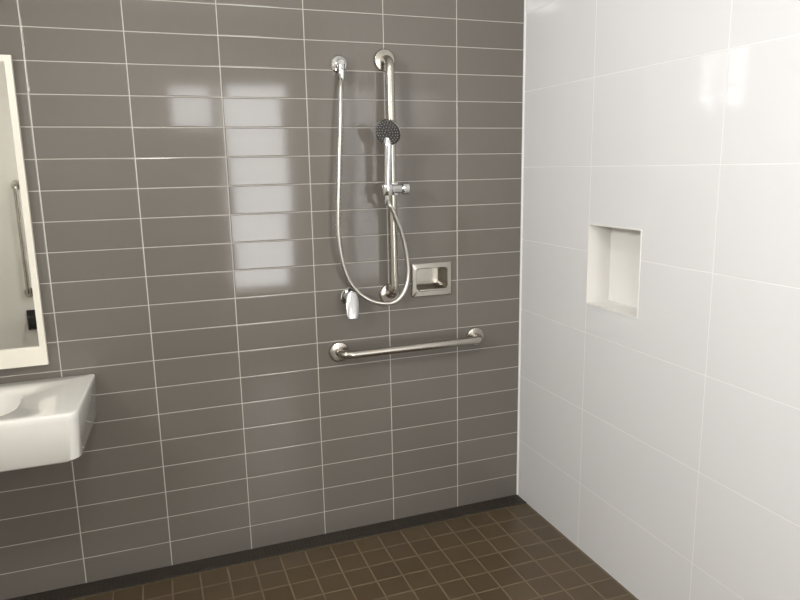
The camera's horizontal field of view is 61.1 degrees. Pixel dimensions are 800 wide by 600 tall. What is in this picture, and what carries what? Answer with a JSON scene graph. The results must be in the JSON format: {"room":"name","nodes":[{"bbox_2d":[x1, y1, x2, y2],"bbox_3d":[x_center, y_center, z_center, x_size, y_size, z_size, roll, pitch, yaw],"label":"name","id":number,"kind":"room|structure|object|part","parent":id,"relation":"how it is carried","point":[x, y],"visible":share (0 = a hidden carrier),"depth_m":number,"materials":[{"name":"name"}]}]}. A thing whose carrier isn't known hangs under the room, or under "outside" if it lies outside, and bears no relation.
{"room":"accessible bathroom","nodes":[
{"label":"accessible bathroom","id":0,"kind":"room"},
{"bbox_2d":[0,374,96,471],"bbox_3d":[-1.339,0.409,2.072,0.739,0.404,0.413,-5,12,-20],"label":"sink","id":1,"kind":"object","parent":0,"point":[43,422],"depth_m":2.00,"materials":[{"name":"white ceramic"}]},
{"bbox_2d":[0,374,96,471],"bbox_3d":[-1.338,0.465,2.083,0.739,0.290,0.413,-5,12,-20],"label":"basin","id":2,"kind":"object","parent":1,"relation":"in","point":[43,422],"depth_m":2.00,"materials":[{"name":"ceramic"}]},
{"bbox_2d":[0,0,523,599],"bbox_3d":[-0.831,-0.326,2.418,2.820,2.900,0.120,-5,12,-20],"label":"wall","id":3,"kind":"structure","parent":0,"point":[180,156],"depth_m":2.51,"materials":[{"name":"grey tile"}]},
{"bbox_2d":[0,55,48,368],"bbox_3d":[-1.487,-0.248,2.107,0.606,0.997,0.021,-5,12,-20],"label":"wall mirror","id":4,"kind":"object","parent":3,"relation":"attached to","point":[23,343],"depth_m":2.21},
{"bbox_2d":[340,287,358,318],"bbox_3d":[-0.182,0.012,2.613,0.072,0.109,0.091,-5,12,-20],"label":"mixer tap","id":5,"kind":"object","parent":3,"relation":"attached to","point":[348,297],"visible":0.98,"depth_m":2.59,"materials":[{"name":"silver metal"}]},
{"bbox_3d":[-0.181,0.021,2.593,0.059,0.099,0.050,-5,12,-20],"label":"lever","id":6,"kind":"part","parent":5,"relation":"part of","materials":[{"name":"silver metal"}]},
{"bbox_2d":[373,49,398,301],"bbox_3d":[-0.038,-0.454,2.585,0.082,0.969,0.081,-5,12,-20],"label":"grab rail","id":7,"kind":"object","parent":3,"relation":"attached to","point":[383,59],"visible":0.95,"depth_m":2.55,"materials":[{"name":"metal"}]},
{"bbox_2d":[330,55,409,305],"bbox_3d":[-0.106,-0.434,2.536,0.283,0.930,0.133,1,11,9],"label":"shower","id":8,"kind":"object","parent":7,"relation":"attached to","point":[387,131],"visible":1,"depth_m":2.49,"materials":[{"name":"silver metal"}]},
{"bbox_2d":[330,55,346,72],"bbox_3d":[-0.217,-0.850,2.461,0.064,0.081,0.048,-5,12,-20],"label":"outlet","id":9,"kind":"object","parent":8,"relation":"attached to","point":[338,63],"depth_m":2.46,"materials":[{"name":"silver metal"}]},
{"bbox_3d":[-0.044,-0.494,2.496,0.034,0.247,0.038,-5,12,-20],"label":"handle","id":10,"kind":"part","parent":8,"relation":"part of","materials":[{"name":"silver metal"}]},
{"bbox_3d":[0.020,-0.421,2.563,0.028,0.046,0.046,-5,12,-20],"label":"slider knob","id":11,"kind":"part","parent":8,"relation":"part of","materials":[{"name":"silver metal"}]},
{"bbox_3d":[-0.038,-0.454,2.584,0.032,0.919,0.079,-5,12,-20],"label":"rail","id":12,"kind":"part","parent":7,"relation":"part of","materials":[{"name":"metal"}]},
{"bbox_2d":[329,327,483,361],"bbox_3d":[0.052,0.185,2.737,0.677,0.080,0.086,-5,12,-20],"label":"grab bar","id":13,"kind":"object","parent":3,"relation":"attached to","point":[339,351],"visible":1,"depth_m":2.68,"materials":[{"name":"metal"}]},
{"bbox_2d":[411,261,450,296],"bbox_3d":[0.118,-0.090,2.785,0.174,0.136,0.084,-5,12,-20],"label":"recessed soap dish","id":14,"kind":"object","parent":3,"relation":"attached to","point":[434,278],"visible":1,"depth_m":2.78,"materials":[{"name":"metal"}]},
{"bbox_2d":[516,0,525,494],"bbox_3d":[0.510,-0.433,2.837,0.005,2.700,0.006,-5,12,-20],"label":"trim","id":15,"kind":"structure","parent":3,"relation":"attached to","point":[524,0],"depth_m":2.87,"materials":[{"name":"white plastic"}]},
{"bbox_2d":[73,503,638,599],"bbox_3d":[-0.118,1.356,1.040,2.700,0.100,3.500,-5,12,-20],"label":"floor","id":16,"kind":"structure","parent":0,"point":[513,552],"depth_m":2.52,"materials":[{"name":"brown tile"}]},
{"bbox_2d":[6,494,525,599],"bbox_3d":[-0.711,1.008,2.603,2.688,0.006,0.083,-5,12,-20],"label":"baseboard","id":17,"kind":"structure","parent":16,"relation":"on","point":[202,565],"depth_m":2.66,"materials":[{"name":"black tile"}]},
{"bbox_2d":[518,0,799,599],"bbox_3d":[1.178,-0.136,1.249,0.120,2.900,3.740,-5,12,-20],"label":"wall","id":18,"kind":"structure","parent":0,"point":[663,444],"depth_m":2.07,"materials":[{"name":"white tile"}]},
{"bbox_2d":[585,223,641,318],"bbox_3d":[0.773,-0.111,2.342,0.102,0.292,0.283,-5,12,-20],"label":"wall niche","id":19,"kind":"object","parent":18,"relation":"attached to","point":[613,252],"visible":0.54,"depth_m":2.44,"materials":[{"name":"white tile"}]}
]}

